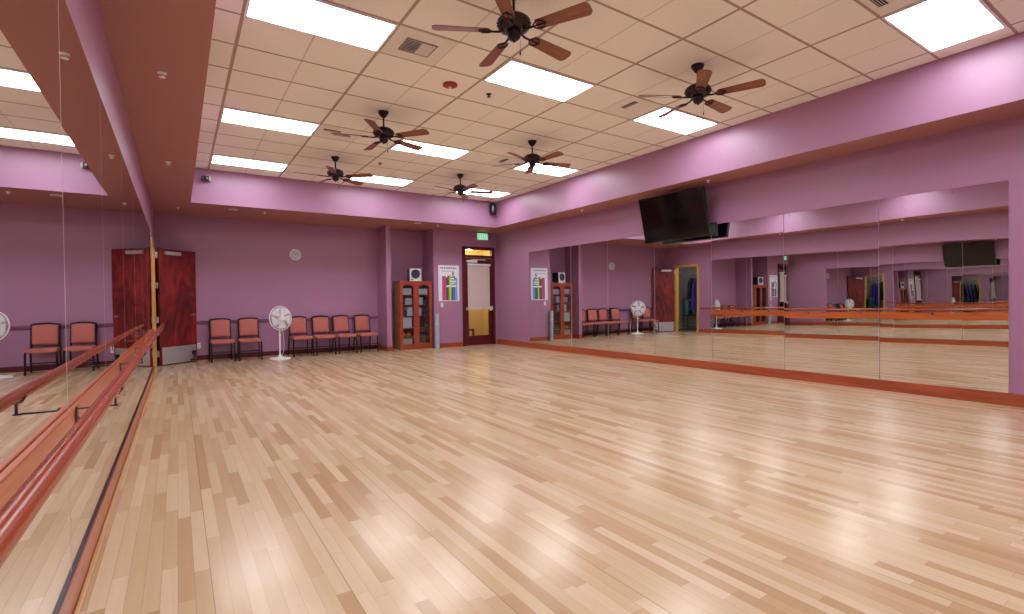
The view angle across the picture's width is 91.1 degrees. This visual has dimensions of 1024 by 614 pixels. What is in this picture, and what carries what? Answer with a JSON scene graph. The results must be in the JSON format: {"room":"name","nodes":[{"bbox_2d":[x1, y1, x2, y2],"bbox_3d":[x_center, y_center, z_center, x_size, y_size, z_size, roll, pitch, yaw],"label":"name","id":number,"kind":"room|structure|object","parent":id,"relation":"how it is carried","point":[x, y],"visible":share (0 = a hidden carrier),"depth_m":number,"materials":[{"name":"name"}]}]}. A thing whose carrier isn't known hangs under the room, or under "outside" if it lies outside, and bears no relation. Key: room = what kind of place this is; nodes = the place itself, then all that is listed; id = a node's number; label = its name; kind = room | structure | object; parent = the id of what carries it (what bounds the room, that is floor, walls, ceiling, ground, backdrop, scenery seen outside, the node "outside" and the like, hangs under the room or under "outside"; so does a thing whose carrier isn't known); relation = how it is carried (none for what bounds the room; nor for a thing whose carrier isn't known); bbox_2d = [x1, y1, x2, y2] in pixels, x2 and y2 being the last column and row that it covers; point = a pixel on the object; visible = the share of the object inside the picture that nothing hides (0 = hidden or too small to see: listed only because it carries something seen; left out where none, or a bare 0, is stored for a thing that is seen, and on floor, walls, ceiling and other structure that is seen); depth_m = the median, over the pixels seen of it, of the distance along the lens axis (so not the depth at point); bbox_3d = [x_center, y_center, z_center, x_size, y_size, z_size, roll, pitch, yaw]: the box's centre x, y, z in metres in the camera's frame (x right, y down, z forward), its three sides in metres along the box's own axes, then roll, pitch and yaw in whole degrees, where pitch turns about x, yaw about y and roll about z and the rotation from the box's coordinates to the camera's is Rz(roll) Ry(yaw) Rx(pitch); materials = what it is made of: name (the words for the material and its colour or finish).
{"room":"exercise studio","nodes":[
{"label":"exercise studio","id":0,"kind":"room"},
{"bbox_2d":[65,0,153,365],"bbox_3d":[-3.325,-0.355,4.158,0.150,3.107,15.010,-1,1,-34],"label":"wall","id":1,"kind":"structure","parent":0,"point":[86,16],"depth_m":3.60,"materials":[{"name":"paint"}]},
{"bbox_2d":[0,0,70,613],"bbox_3d":[-1.450,-0.110,1.497,0.006,2.360,1.192,-1,1,-34],"label":"wall mirror","id":2,"kind":"object","parent":1,"relation":"attached to","point":[34,577],"visible":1,"depth_m":1.55,"materials":[{"name":"clear glass"}]},
{"bbox_2d":[0,323,164,567],"bbox_3d":[-3.015,0.443,4.031,0.176,0.275,11.850,-1,1,-34],"label":"ballet barre","id":3,"kind":"object","parent":1,"relation":"attached to","point":[26,484],"visible":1,"depth_m":1.28,"materials":[{"name":"brown wood"}]},
{"bbox_2d":[58,0,107,571],"bbox_3d":[-2.140,-0.114,2.533,0.006,2.360,1.282,-1,1,-34],"label":"wall mirror","id":4,"kind":"object","parent":1,"relation":"attached to","point":[79,93],"visible":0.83,"depth_m":2.36,"materials":[{"name":"clear glass"}]},
{"bbox_2d":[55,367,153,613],"bbox_3d":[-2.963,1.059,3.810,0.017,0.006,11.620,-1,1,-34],"label":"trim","id":5,"kind":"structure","parent":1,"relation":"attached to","point":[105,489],"depth_m":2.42,"materials":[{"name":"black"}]},
{"bbox_2d":[59,368,155,613],"bbox_3d":[-2.627,1.132,3.313,0.024,0.135,12.820,-1,1,-34],"label":"baseboard","id":6,"kind":"structure","parent":1,"relation":"attached to","point":[68,606],"depth_m":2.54,"materials":[{"name":"brown wood"}]},
{"bbox_2d":[100,96,126,478],"bbox_3d":[-2.874,-0.118,3.636,0.006,2.360,1.352,-1,1,-34],"label":"wall mirror","id":7,"kind":"object","parent":1,"relation":"attached to","point":[110,149],"visible":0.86,"depth_m":3.50,"materials":[{"name":"clear glass"}]},
{"bbox_2d":[121,153,137,431],"bbox_3d":[-3.617,-0.122,4.752,0.006,2.360,1.312,-1,1,-34],"label":"wall mirror","id":8,"kind":"object","parent":1,"relation":"attached to","point":[127,185],"visible":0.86,"depth_m":4.65,"materials":[{"name":"clear glass"}]},
{"bbox_2d":[133,185,144,403],"bbox_3d":[-4.365,-0.126,5.875,0.006,2.360,1.372,-1,1,-34],"label":"wall mirror","id":9,"kind":"object","parent":1,"relation":"attached to","point":[136,203],"visible":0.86,"depth_m":5.78,"materials":[{"name":"clear glass"}]},
{"bbox_2d":[141,207,149,385],"bbox_3d":[-5.121,-0.131,7.012,0.006,2.360,1.342,-1,1,-34],"label":"wall mirror","id":10,"kind":"object","parent":1,"relation":"attached to","point":[143,219],"visible":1,"depth_m":6.93,"materials":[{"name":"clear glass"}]},
{"bbox_2d":[146,220,152,373],"bbox_3d":[-5.847,-0.135,8.102,0.006,2.360,1.262,-1,1,-34],"label":"wall mirror","id":11,"kind":"object","parent":1,"relation":"attached to","point":[147,226],"visible":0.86,"depth_m":8.04,"materials":[{"name":"clear glass"}]},
{"bbox_2d":[154,213,422,357],"bbox_3d":[-4.897,-0.432,12.067,6.000,3.107,0.100,-1,1,-34],"label":"wall","id":12,"kind":"structure","parent":0,"point":[244,268],"depth_m":11.68,"materials":[{"name":"paint"}]},
{"bbox_2d":[157,345,376,363],"bbox_3d":[-5.396,1.073,11.669,4.675,0.120,0.018,-1,1,-34],"label":"baseboard","id":13,"kind":"structure","parent":12,"relation":"attached to","point":[365,347],"depth_m":11.62,"materials":[{"name":"red wood"}]},
{"bbox_2d":[157,316,377,325],"bbox_3d":[-5.405,0.306,11.658,4.655,0.075,0.022,-1,1,-34],"label":"trim","id":14,"kind":"structure","parent":12,"relation":"attached to","point":[370,317],"depth_m":11.49,"materials":[{"name":"paint"}]},
{"bbox_2d":[289,249,300,259],"bbox_3d":[-5.111,-1.233,11.841,0.266,0.266,0.034,-1,1,-34],"label":"wall clock","id":15,"kind":"object","parent":12,"relation":"attached to","point":[294,254],"visible":1,"depth_m":11.84,"materials":[{"name":"white plastic"}]},
{"bbox_2d":[97,0,495,231],"bbox_3d":[-0.297,-2.338,6.106,7.419,0.733,15.110,-1,1,-34],"label":"soffit","id":16,"kind":"structure","parent":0,"point":[145,38],"depth_m":6.87,"materials":[{"name":"paint"}]},
{"bbox_2d":[157,71,166,78],"bbox_3d":[-2.861,-1.895,4.107,0.068,0.038,0.067,-1,1,-34],"label":"sprinkler head","id":17,"kind":"object","parent":16,"relation":"attached to","point":[161,73],"visible":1,"depth_m":4.09},
{"bbox_2d":[201,175,210,181],"bbox_3d":[-5.712,-2.395,9.372,0.145,0.090,0.132,-1,1,-34],"label":"security camera","id":18,"kind":"object","parent":16,"relation":"attached to","point":[203,178],"visible":1,"depth_m":9.33,"materials":[{"name":"black plastic"}]},
{"bbox_2d":[489,203,495,214],"bbox_3d":[-0.494,-2.494,12.798,0.170,0.300,0.184,-1,1,13],"label":"wall speaker","id":19,"kind":"object","parent":16,"relation":"attached to","point":[492,207],"visible":1,"depth_m":12.74,"materials":[{"name":"black plastic"}]},
{"bbox_2d":[376,225,391,345],"bbox_3d":[-3.234,-0.461,12.700,0.120,3.107,0.690,-1,1,-34],"label":"wall","id":20,"kind":"structure","parent":0,"point":[382,233],"depth_m":12.51,"materials":[{"name":"paint"}]},
{"bbox_2d":[378,345,392,350],"bbox_3d":[-3.210,1.033,12.710,0.156,0.120,0.708,-1,1,-34],"label":"baseboard","id":21,"kind":"structure","parent":20,"relation":"attached to","point":[381,347],"depth_m":12.46,"materials":[{"name":"brown wood"}]},
{"bbox_2d":[422,230,432,347],"bbox_3d":[-2.213,-0.483,13.439,0.100,3.107,0.590,-1,1,-34],"label":"wall","id":22,"kind":"structure","parent":0,"point":[426,235],"depth_m":13.37,"materials":[{"name":"paint"}]},
{"bbox_2d":[431,229,496,347],"bbox_3d":[-1.260,-0.498,13.659,1.931,3.107,0.100,-1,1,-34],"label":"wall","id":23,"kind":"structure","parent":0,"point":[447,245],"depth_m":13.36,"materials":[{"name":"paint"}]},
{"bbox_2d":[438,265,458,300],"bbox_3d":[-1.673,-0.630,13.310,0.610,0.950,0.015,-1,1,-34],"label":"poster","id":24,"kind":"object","parent":23,"relation":"attached to","point":[448,275],"visible":1,"depth_m":13.30,"materials":[{"name":"paper"}]},
{"bbox_2d":[440,342,462,347],"bbox_3d":[-1.666,1.005,13.323,0.830,0.120,0.018,-1,1,-34],"label":"baseboard","id":25,"kind":"structure","parent":23,"relation":"attached to","point":[452,344],"depth_m":13.35,"materials":[{"name":"brown wood"}]},
{"bbox_2d":[462,246,495,345],"bbox_3d":[-0.916,-0.301,13.835,1.020,2.700,0.190,-1,1,-34],"label":"door","id":26,"kind":"structure","parent":23,"relation":"in","point":[478,271],"depth_m":13.81,"materials":[{"name":"red wood"}]},
{"bbox_2d":[468,265,489,307],"bbox_3d":[-0.911,-0.560,13.819,0.690,1.180,0.003,-1,1,-34],"label":"roller shade","id":27,"kind":"object","parent":26,"relation":"attached to","point":[478,275],"depth_m":13.81,"materials":[{"name":"fabric"}]},
{"bbox_2d":[465,250,489,335],"bbox_3d":[-1.447,-0.457,14.916,2.700,3.000,2.200,-1,1,-34],"label":"wall","id":28,"kind":"structure","parent":0,"point":[478,318],"depth_m":16.31,"materials":[{"name":"yellow paint"}]},
{"bbox_2d":[80,344,1023,613],"bbox_3d":[0.063,1.178,6.359,8.176,0.100,15.110,-1,1,-34],"label":"floor","id":29,"kind":"structure","parent":0,"point":[487,478],"depth_m":3.15,"materials":[{"name":"brown wood"}]},
{"bbox_2d":[208,318,235,362],"bbox_3d":[-6.202,0.697,10.725,0.460,0.917,0.537,-1,1,-37],"label":"chair","id":30,"kind":"object","parent":29,"relation":"on","point":[218,327],"visible":1,"depth_m":10.80,"materials":[{"name":"fabric"}]},
{"bbox_2d":[237,317,262,360],"bbox_3d":[-5.761,0.687,11.018,0.460,0.917,0.537,-1,1,-33],"label":"chair","id":31,"kind":"object","parent":29,"relation":"on","point":[247,326],"visible":1,"depth_m":11.11,"materials":[{"name":"fabric"}]},
{"bbox_2d":[269,306,291,359],"bbox_3d":[-5.131,0.557,11.118,0.473,1.159,0.678,-1,1,-26],"label":"pedestal fan","id":32,"kind":"object","parent":29,"relation":"on","point":[276,320],"visible":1,"depth_m":10.96,"materials":[{"name":"white plastic"}]},
{"bbox_2d":[288,316,313,356],"bbox_3d":[-4.893,0.669,11.608,0.460,0.917,0.537,-1,1,-38],"label":"chair","id":33,"kind":"object","parent":29,"relation":"on","point":[298,325],"visible":0.94,"depth_m":11.69,"materials":[{"name":"fabric"}]},
{"bbox_2d":[311,315,336,355],"bbox_3d":[-4.474,0.660,11.899,0.460,0.917,0.537,-1,1,-36],"label":"chair","id":34,"kind":"object","parent":29,"relation":"on","point":[320,323],"visible":0.94,"depth_m":11.98,"materials":[{"name":"fabric"}]},
{"bbox_2d":[331,315,357,353],"bbox_3d":[-4.072,0.652,12.179,0.460,0.917,0.537,-1,1,-40],"label":"chair","id":35,"kind":"object","parent":29,"relation":"on","point":[340,323],"visible":0.94,"depth_m":12.24,"materials":[{"name":"fabric"}]},
{"bbox_2d":[353,314,378,352],"bbox_3d":[-3.644,0.642,12.475,0.460,0.917,0.537,-1,1,-39],"label":"chair","id":36,"kind":"object","parent":29,"relation":"on","point":[361,321],"visible":0.94,"depth_m":12.54,"materials":[{"name":"fabric"}]},
{"bbox_2d":[394,281,432,349],"bbox_3d":[-2.548,0.208,13.008,0.886,1.745,0.440,-1,1,-34],"label":"display cabinet","id":37,"kind":"object","parent":29,"relation":"on","point":[415,286],"visible":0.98,"depth_m":12.88,"materials":[{"name":"brown wood"}]},
{"bbox_2d":[403,288,410,294],"bbox_3d":[-2.726,-0.394,12.851,0.240,0.160,0.202,-1,1,-34],"label":"storage box","id":38,"kind":"object","parent":37,"relation":"on","point":[406,291],"visible":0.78,"depth_m":12.77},
{"bbox_2d":[403,317,411,327],"bbox_3d":[-2.720,0.401,12.858,0.250,0.270,0.202,-1,1,-34],"label":"pile","id":39,"kind":"object","parent":37,"relation":"on","point":[407,321],"visible":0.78,"depth_m":12.78,"materials":[{"name":"white paper"}]},
{"bbox_2d":[403,338,411,343],"bbox_3d":[-2.710,0.901,12.867,0.260,0.190,0.202,-1,1,-34],"label":"storage box","id":40,"kind":"object","parent":37,"relation":"on","point":[405,340],"visible":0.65,"depth_m":12.79,"materials":[{"name":"beige cardboard"}]},
{"bbox_2d":[404,307,411,315],"bbox_3d":[-2.662,0.115,12.896,0.140,0.220,0.202,-1,1,-34],"label":"pile","id":41,"kind":"object","parent":37,"relation":"on","point":[408,309],"visible":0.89,"depth_m":12.82,"materials":[{"name":"white paper"}]},
{"bbox_2d":[405,298,411,304],"bbox_3d":[-2.695,-0.140,12.884,0.180,0.170,0.222,-1,1,-34],"label":"pile","id":42,"kind":"object","parent":37,"relation":"on","point":[408,301],"visible":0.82,"depth_m":12.79,"materials":[{"name":"white paper"}]},
{"bbox_2d":[407,268,420,280],"bbox_3d":[-2.523,-0.824,12.959,0.300,0.320,0.282,-1,1,-26],"label":"speaker","id":43,"kind":"object","parent":37,"relation":"on","point":[412,274],"visible":0.96,"depth_m":12.85},
{"bbox_2d":[419,297,422,304],"bbox_3d":[-2.424,-0.155,13.053,0.140,0.190,0.202,-1,1,-34],"label":"pile","id":44,"kind":"object","parent":37,"relation":"on","point":[420,298],"visible":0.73,"depth_m":12.98,"materials":[{"name":"white paper"}]},
{"bbox_2d":[419,289,426,294],"bbox_3d":[-2.364,-0.397,13.092,0.250,0.150,0.202,-1,1,-34],"label":"storage box","id":45,"kind":"object","parent":37,"relation":"on","point":[421,291],"visible":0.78,"depth_m":13.01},
{"bbox_2d":[421,309,428,314],"bbox_3d":[-2.303,0.132,13.134,0.180,0.170,0.202,-1,1,-34],"label":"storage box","id":46,"kind":"object","parent":37,"relation":"on","point":[423,311],"visible":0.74,"depth_m":13.05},
{"bbox_2d":[423,299,427,304],"bbox_3d":[-2.294,-0.138,13.139,0.130,0.150,0.202,-1,1,-34],"label":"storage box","id":47,"kind":"object","parent":37,"relation":"on","point":[425,301],"visible":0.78,"depth_m":13.05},
{"bbox_2d":[435,314,439,347],"bbox_3d":[-1.946,0.627,13.056,0.123,0.890,0.122,-1,1,-34],"label":"roll","id":48,"kind":"object","parent":29,"relation":"on","point":[437,333],"visible":0.98,"depth_m":13.00,"materials":[{"name":"white paper"}]},
{"bbox_2d":[195,0,1023,201],"bbox_3d":[0.439,-2.669,5.682,6.953,0.080,13.390,-1,1,-34],"label":"ceiling","id":49,"kind":"structure","parent":0,"point":[803,50],"depth_m":5.72,"materials":[{"name":"tile"}]},
{"bbox_2d":[210,154,288,171],"bbox_3d":[-4.743,-2.596,9.084,1.199,0.016,0.590,-1,1,-34],"label":"recessed light","id":50,"kind":"object","parent":49,"relation":"in","point":[216,159],"visible":1,"depth_m":9.07,"materials":[{"name":"white plastic"}]},
{"bbox_2d":[220,107,319,135],"bbox_3d":[-3.392,-2.588,7.054,1.199,0.016,0.590,-1,1,-34],"label":"recessed light","id":51,"kind":"object","parent":49,"relation":"in","point":[229,115],"visible":1,"depth_m":7.03,"materials":[{"name":"white plastic"}]},
{"bbox_2d":[244,0,397,51],"bbox_3d":[-1.703,-2.579,4.516,1.199,0.016,0.590,-1,1,-34],"label":"recessed light","id":52,"kind":"object","parent":49,"relation":"in","point":[320,18],"visible":1,"depth_m":4.52,"materials":[{"name":"white plastic"}]},
{"bbox_2d":[294,156,372,187],"bbox_3d":[-3.134,-2.345,8.757,1.229,0.552,1.291,-1,1,-30],"label":"ceiling fan","id":53,"kind":"object","parent":49,"relation":"hanging from","point":[335,173],"visible":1,"depth_m":8.74,"materials":[{"name":"brown wood"}]},
{"bbox_2d":[313,124,361,141],"bbox_3d":[-2.631,-2.606,7.560,0.580,0.013,0.580,-1,1,-34],"label":"ceiling vent","id":54,"kind":"object","parent":49,"relation":"in","point":[324,131],"visible":0.89,"depth_m":7.52,"materials":[{"name":"metal"}]},
{"bbox_2d":[331,110,428,152],"bbox_3d":[-1.668,-2.338,6.710,1.230,0.552,1.293,0,1,19],"label":"ceiling fan","id":55,"kind":"object","parent":49,"relation":"hanging from","point":[383,133],"visible":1,"depth_m":6.66,"materials":[{"name":"brown wood"}]},
{"bbox_2d":[349,173,413,186],"bbox_3d":[-2.713,-2.639,10.434,1.199,0.016,0.590,-1,1,-34],"label":"recessed light","id":56,"kind":"object","parent":49,"relation":"in","point":[375,179],"visible":0.83,"depth_m":10.47,"materials":[{"name":"white plastic"}]},
{"bbox_2d":[351,176,410,185],"bbox_3d":[-2.713,-2.642,10.434,1.155,0.007,0.546,-1,1,-34],"label":"diffuser","id":57,"kind":"object","parent":56,"relation":"attached to","point":[375,179],"depth_m":10.47,"materials":[{"name":"white plastic"}]},
{"bbox_2d":[380,25,456,65],"bbox_3d":[-0.942,-2.595,5.023,0.580,0.016,0.580,-1,1,-34],"label":"ceiling vent","id":58,"kind":"object","parent":49,"relation":"in","point":[408,43],"visible":1,"depth_m":4.99,"materials":[{"name":"metal"}]},
{"bbox_2d":[390,139,470,159],"bbox_3d":[-1.362,-2.631,8.405,1.199,0.016,0.590,-1,1,-34],"label":"recessed light","id":59,"kind":"object","parent":49,"relation":"in","point":[429,149],"visible":0.99,"depth_m":8.43,"materials":[{"name":"white plastic"}]},
{"bbox_2d":[443,81,457,88],"bbox_3d":[-0.727,-2.591,5.897,0.176,0.050,0.176,-1,1,-34],"label":"fire alarm","id":60,"kind":"object","parent":49,"relation":"attached to","point":[448,84],"visible":1,"depth_m":5.86,"materials":[{"name":"red plastic"}]},
{"bbox_2d":[431,174,492,201],"bbox_3d":[-1.009,-2.388,10.043,1.291,0.552,1.229,-1,1,-32],"label":"ceiling fan","id":61,"kind":"object","parent":49,"relation":"hanging from","point":[460,188],"visible":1,"depth_m":10.04,"materials":[{"name":"brown wood"}]},
{"bbox_2d":[456,188,510,197],"bbox_3d":[-0.684,-2.681,11.785,1.199,0.016,0.590,-1,1,-34],"label":"recessed light","id":62,"kind":"object","parent":49,"relation":"in","point":[496,194],"visible":0.61,"depth_m":11.89,"materials":[{"name":"white plastic"}]},
{"bbox_2d":[486,156,524,167],"bbox_3d":[-0.094,-2.659,9.249,0.580,0.013,0.580,-1,1,-34],"label":"ceiling vent","id":63,"kind":"object","parent":49,"relation":"in","point":[502,160],"visible":0.91,"depth_m":9.19,"materials":[{"name":"metal"}]},
{"bbox_2d":[432,0,592,66],"bbox_3d":[-0.007,-2.329,4.171,1.291,0.552,1.229,-1,1,-25],"label":"ceiling fan","id":64,"kind":"object","parent":49,"relation":"hanging from","point":[513,24],"visible":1,"depth_m":4.05,"materials":[{"name":"brown wood"}]},
{"bbox_2d":[494,140,569,174],"bbox_3d":[0.274,-2.380,8.055,1.229,0.552,1.291,-1,1,15],"label":"ceiling fan","id":65,"kind":"object","parent":49,"relation":"hanging from","point":[532,159],"visible":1,"depth_m":7.98,"materials":[{"name":"brown wood"}]},
{"bbox_2d":[483,59,594,101],"bbox_3d":[0.327,-2.622,5.867,1.199,0.016,0.590,-1,1,-34],"label":"recessed light","id":66,"kind":"object","parent":49,"relation":"in","point":[514,74],"visible":1,"depth_m":5.83,"materials":[{"name":"white plastic"}]},
{"bbox_2d":[512,163,579,176],"bbox_3d":[0.667,-2.674,9.755,1.199,0.016,0.590,-1,1,-34],"label":"recessed light","id":67,"kind":"object","parent":49,"relation":"in","point":[539,168],"visible":0.76,"depth_m":9.78,"materials":[{"name":"white plastic"}]},
{"bbox_2d":[601,96,662,118],"bbox_3d":[1.595,-2.650,6.711,0.580,0.013,0.580,-1,1,-34],"label":"ceiling vent","id":68,"kind":"object","parent":49,"relation":"in","point":[632,107],"visible":1,"depth_m":6.68,"materials":[{"name":"metal"}]},
{"bbox_2d":[631,106,718,134],"bbox_3d":[2.356,-2.664,7.218,1.199,0.016,0.590,-1,1,-34],"label":"recessed light","id":69,"kind":"object","parent":49,"relation":"in","point":[678,121],"visible":1,"depth_m":7.21,"materials":[{"name":"white plastic"}]},
{"bbox_2d":[637,62,765,117],"bbox_3d":[1.984,-2.370,5.501,1.229,0.552,1.291,-1,1,-4],"label":"ceiling fan","id":70,"kind":"object","parent":49,"relation":"hanging from","point":[696,92],"visible":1,"depth_m":5.42,"materials":[{"name":"brown wood"}]},
{"bbox_2d":[859,0,919,15],"bbox_3d":[3.284,-2.640,4.174,0.580,0.013,0.580,-1,1,-34],"label":"ceiling vent","id":71,"kind":"object","parent":49,"relation":"in","point":[881,7],"visible":1,"depth_m":4.39,"materials":[{"name":"metal"}]},
{"bbox_2d":[882,0,1007,52],"bbox_3d":[4.045,-2.655,4.681,1.199,0.016,0.590,-1,1,-34],"label":"recessed light","id":72,"kind":"object","parent":49,"relation":"in","point":[934,25],"visible":1,"depth_m":4.67,"materials":[{"name":"white plastic"}]},
{"bbox_2d":[480,31,1023,233],"bbox_3d":[3.093,-2.409,8.363,0.727,0.733,15.110,-1,1,-34],"label":"soffit","id":73,"kind":"object","parent":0,"point":[982,84],"depth_m":6.50,"materials":[{"name":"paint"}]},
{"bbox_2d":[476,232,487,240],"bbox_3d":[-0.824,-1.948,13.842,0.360,0.222,0.070,-1,1,-34],"label":"exit sign","id":74,"kind":"object","parent":73,"relation":"hanging from","point":[483,236],"visible":1,"depth_m":13.82,"materials":[{"name":"green plastic"}]},
{"bbox_2d":[496,115,1023,394],"bbox_3d":[3.534,-0.494,8.309,0.120,3.107,14.320,-1,1,-34],"label":"wall","id":75,"kind":"structure","parent":0,"point":[991,152],"depth_m":6.75,"materials":[{"name":"paint"}]},
{"bbox_2d":[529,246,571,346],"bbox_3d":[0.896,-0.243,12.158,0.006,2.301,1.642,-1,1,-34],"label":"wall mirror","id":76,"kind":"object","parent":75,"relation":"attached to","point":[550,269],"visible":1,"depth_m":12.11,"materials":[{"name":"clear glass"}]},
{"bbox_2d":[571,241,608,350],"bbox_3d":[1.681,-0.238,10.980,0.008,2.301,1.172,-1,1,-34],"label":"wall mirror","id":77,"kind":"object","parent":75,"relation":"attached to","point":[589,262],"visible":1,"depth_m":10.94,"materials":[{"name":"clear glass"}]},
{"bbox_2d":[608,235,655,355],"bbox_3d":[2.351,-0.235,9.973,0.008,2.301,1.232,-1,1,-34],"label":"wall mirror","id":78,"kind":"object","parent":75,"relation":"attached to","point":[631,261],"visible":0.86,"depth_m":9.94,"materials":[{"name":"clear glass"}]},
{"bbox_2d":[638,185,710,243],"bbox_3d":[2.873,-1.606,8.754,0.448,0.877,1.350,-1,1,-34],"label":"television","id":79,"kind":"object","parent":75,"relation":"attached to","point":[683,214],"visible":1,"depth_m":8.61,"materials":[{"name":"black plastic"}]},
{"bbox_2d":[655,236,711,361],"bbox_3d":[3.030,-0.231,8.953,0.008,2.301,1.202,-1,1,-34],"label":"wall mirror","id":80,"kind":"object","parent":75,"relation":"attached to","point":[683,267],"visible":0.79,"depth_m":8.91,"materials":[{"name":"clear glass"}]},
{"bbox_2d":[710,222,716,235],"bbox_3d":[3.358,-1.299,8.393,0.051,0.220,0.130,-1,1,-34],"label":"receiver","id":81,"kind":"object","parent":75,"relation":"attached to","point":[713,226],"visible":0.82,"depth_m":8.35,"materials":[{"name":"black plastic"}]},
{"bbox_2d":[712,214,784,368],"bbox_3d":[3.700,-0.227,7.946,0.008,2.301,1.202,-1,1,-34],"label":"wall mirror","id":82,"kind":"object","parent":75,"relation":"attached to","point":[748,255],"visible":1,"depth_m":7.90,"materials":[{"name":"clear glass"}]},
{"bbox_2d":[497,339,1023,407],"bbox_3d":[3.521,0.992,8.246,0.022,0.138,14.220,-1,1,-34],"label":"baseboard","id":83,"kind":"structure","parent":75,"relation":"attached to","point":[991,397],"depth_m":7.06,"materials":[{"name":"brown wood"}]},
{"bbox_2d":[784,200,878,378],"bbox_3d":[4.371,-0.224,6.939,0.008,2.301,1.202,-1,1,-34],"label":"wall mirror","id":84,"kind":"object","parent":75,"relation":"attached to","point":[831,254],"visible":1,"depth_m":6.88,"materials":[{"name":"clear glass"}]},
{"bbox_2d":[879,180,1008,392],"bbox_3d":[5.041,-0.220,5.932,0.007,2.301,1.202,-1,1,-34],"label":"wall mirror","id":85,"kind":"object","parent":75,"relation":"attached to","point":[944,254],"visible":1,"depth_m":5.86,"materials":[{"name":"clear glass"}]},
{"bbox_3d":[-7.665,-0.205,9.013,1.700,2.800,2.900,-1,1,-34],"label":"wall","id":86,"kind":"structure","parent":0,"visible":0},
{"bbox_2d":[151,237,196,366],"bbox_3d":[-6.872,-0.043,9.794,0.617,2.435,1.758,-1,1,-8],"label":"door","id":87,"kind":"structure","parent":86,"relation":"in","point":[176,284],"depth_m":10.21,"materials":[{"name":"brown wood"}]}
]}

